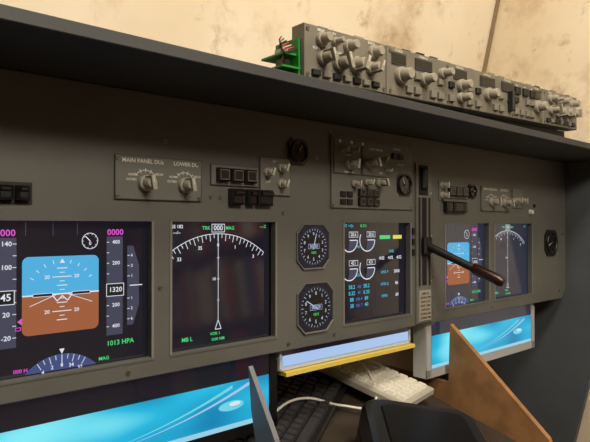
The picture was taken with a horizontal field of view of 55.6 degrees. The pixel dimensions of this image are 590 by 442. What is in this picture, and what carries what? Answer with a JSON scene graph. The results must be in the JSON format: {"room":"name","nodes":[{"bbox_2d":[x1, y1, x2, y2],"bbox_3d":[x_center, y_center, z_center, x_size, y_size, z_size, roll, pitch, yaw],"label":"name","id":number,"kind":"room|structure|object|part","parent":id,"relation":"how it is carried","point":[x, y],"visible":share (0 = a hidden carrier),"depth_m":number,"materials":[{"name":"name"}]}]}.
{"room":"control cabin","nodes":[
{"label":"control cabin","id":0,"kind":"room"},
{"bbox_2d":[0,0,495,370],"bbox_3d":[-0.905,-0.287,0.602,3.820,2.500,0.100,0,12,-41],"label":"wall","id":1,"kind":"structure","parent":0,"point":[456,32],"depth_m":1.25,"materials":[{"name":"beige paint"}]},
{"bbox_2d":[0,4,589,162],"bbox_3d":[0.000,-0.168,0.993,1.800,0.121,0.474,0,12,-41],"label":"shield","id":2,"kind":"object","parent":1,"relation":"attached to","point":[30,41],"visible":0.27,"depth_m":0.68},
{"bbox_2d":[0,68,565,404],"bbox_3d":[0.050,0.020,0.924,1.788,0.355,0.096,0,12,-41],"label":"panel","id":3,"kind":"object","parent":2,"relation":"attached to","point":[71,150],"visible":1,"depth_m":0.81,"materials":[{"name":"grey metal"}]},
{"bbox_2d":[0,220,276,441],"bbox_3d":[-0.225,0.144,0.729,0.478,0.337,0.128,0,12,-41],"label":"computer monitor","id":4,"kind":"object","parent":3,"relation":"attached to","point":[74,294],"visible":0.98,"depth_m":0.70,"materials":[{"name":"black glass"}]},
{"bbox_2d":[287,138,308,164],"bbox_3d":[0.006,-0.108,0.875,0.040,0.040,0.016,0,12,-41],"label":"clock","id":5,"kind":"object","parent":3,"relation":"attached to","point":[297,149],"visible":1,"depth_m":0.87,"materials":[{"name":"black plastic"}]},
{"bbox_2d":[296,224,329,269],"bbox_3d":[0.030,0.041,0.898,0.073,0.072,0.019,0,12,-41],"label":"gauge","id":6,"kind":"object","parent":3,"relation":"attached to","point":[312,240],"visible":1,"depth_m":0.90,"materials":[{"name":"grey"}]},
{"bbox_2d":[296,281,333,334],"bbox_3d":[0.034,0.139,0.900,0.081,0.080,0.021,0,12,-41],"label":"gauge","id":7,"kind":"object","parent":3,"relation":"attached to","point":[314,300],"visible":1,"depth_m":0.90,"materials":[{"name":"grey"}]},
{"bbox_2d":[276,223,414,376],"bbox_3d":[0.086,0.113,0.996,0.332,0.270,0.119,0,12,-41],"label":"computer monitor","id":8,"kind":"object","parent":3,"relation":"attached to","point":[375,253],"depth_m":1.00,"materials":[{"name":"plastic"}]},
{"bbox_3d":[0.088,0.240,0.998,0.325,0.021,0.065,0,12,-41],"label":"cardboard strip","id":9,"kind":"part","parent":8,"relation":"part of","materials":[{"name":"yellow cardboard"}]},
{"bbox_2d":[397,173,412,196],"bbox_3d":[0.205,-0.067,1.048,0.044,0.044,0.017,0,12,-41],"label":"gauge","id":10,"kind":"object","parent":3,"relation":"attached to","point":[404,180],"visible":1,"depth_m":1.05,"materials":[{"name":"black plastic"}]},
{"bbox_2d":[422,237,505,286],"bbox_3d":[0.312,0.075,1.043,0.165,0.055,0.026,16,12,36],"label":"lever","id":11,"kind":"object","parent":3,"relation":"attached to","point":[428,247],"visible":1,"depth_m":1.04,"materials":[{"name":"black plastic"}]},
{"bbox_2d":[467,184,477,198],"bbox_3d":[0.381,-0.063,1.201,0.030,0.030,0.014,0,12,-41],"label":"indicator","id":12,"kind":"object","parent":3,"relation":"attached to","point":[473,191],"visible":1,"depth_m":1.20,"materials":[{"name":"black plastic"}]},
{"bbox_2d":[413,223,534,379],"bbox_3d":[0.416,0.148,1.286,0.454,0.334,0.128,0,12,-41],"label":"computer monitor","id":13,"kind":"object","parent":3,"relation":"attached to","point":[504,332],"visible":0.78,"depth_m":1.25,"materials":[{"name":"glass"}]},
{"bbox_2d":[544,230,557,255],"bbox_3d":[0.661,0.056,1.444,0.066,0.065,0.021,0,12,-41],"label":"pressure gauge","id":14,"kind":"object","parent":3,"relation":"attached to","point":[550,237],"visible":1,"depth_m":1.44,"materials":[{"name":"black plastic"}]},
{"bbox_2d":[261,22,581,136],"bbox_3d":[0.286,-0.220,0.970,0.830,0.114,0.104,0,12,-41],"label":"control panel","id":15,"kind":"object","parent":2,"relation":"on","point":[313,51],"visible":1,"depth_m":0.85,"materials":[{"name":"grey metal"}]},
{"bbox_2d":[482,0,499,72],"bbox_3d":[0.653,-0.825,1.718,0.009,1.350,0.009,0,12,-41],"label":"trim","id":16,"kind":"structure","parent":1,"relation":"attached to","point":[497,3],"depth_m":1.75,"materials":[{"name":"brown"}]},
{"bbox_2d":[486,0,589,441],"bbox_3d":[1.736,0.121,0.547,0.100,2.500,3.735,0,12,-41],"label":"wall","id":17,"kind":"structure","parent":0,"point":[545,44],"depth_m":1.62,"materials":[{"name":"beige paint"}]},
{"bbox_3d":[0.101,1.365,-0.570,4.020,0.050,3.835,0,12,-41],"label":"floor","id":18,"kind":"structure","parent":0,"visible":0},
{"bbox_2d":[319,386,516,441],"bbox_3d":[-0.181,0.712,0.800,1.185,0.700,0.860,0,12,-41],"label":"desk","id":19,"kind":"object","parent":18,"relation":"on","point":[343,426],"visible":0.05,"depth_m":1.03,"materials":[{"name":"brown wood"}]},
{"bbox_2d":[248,366,279,441],"bbox_3d":[-0.034,0.299,0.771,0.008,0.156,0.130,0,12,-41],"label":"support bracket","id":20,"kind":"object","parent":19,"relation":"on","point":[264,428],"visible":1,"depth_m":0.79,"materials":[{"name":"grey metal"}]},
{"bbox_2d":[227,370,348,441],"bbox_3d":[-0.014,0.336,0.989,0.150,0.022,0.380,11,10,16],"label":"keyboard","id":21,"kind":"object","parent":19,"relation":"on","point":[299,420],"visible":0.56,"depth_m":1.00,"materials":[{"name":"black plastic"}]},
{"bbox_2d":[277,361,376,411],"bbox_3d":[0.047,0.329,0.980,0.116,0.053,0.421,14,11,30],"label":"cable","id":22,"kind":"object","parent":19,"relation":"on","point":[358,362],"visible":0.64,"depth_m":1.03,"materials":[{"name":"white plastic"}]},
{"bbox_2d":[317,358,433,403],"bbox_3d":[0.078,0.292,1.191,0.420,0.022,0.120,16,12,38],"label":"keyboard","id":23,"kind":"object","parent":19,"relation":"on","point":[392,385],"visible":0.44,"depth_m":1.10,"materials":[{"name":"grey plastic"}]},
{"bbox_2d":[355,399,488,441],"bbox_3d":[0.196,0.364,0.790,0.190,0.092,0.300,8,9,-1],"label":"chair","id":24,"kind":"object","parent":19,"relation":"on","point":[381,420],"visible":1,"depth_m":0.85,"materials":[{"name":"black plastic"}]},
{"bbox_2d":[382,324,552,441],"bbox_3d":[0.302,0.644,1.165,0.012,0.857,0.450,0,12,-41],"label":"board","id":25,"kind":"object","parent":18,"relation":"on","point":[472,386],"visible":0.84,"depth_m":1.09,"materials":[{"name":"brown wood"}]},
{"bbox_2d":[437,161,589,441],"bbox_3d":[0.610,0.392,1.676,0.018,1.275,0.520,0,12,-41],"label":"board","id":26,"kind":"object","parent":18,"relation":"on","point":[551,379],"visible":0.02,"depth_m":1.52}
]}

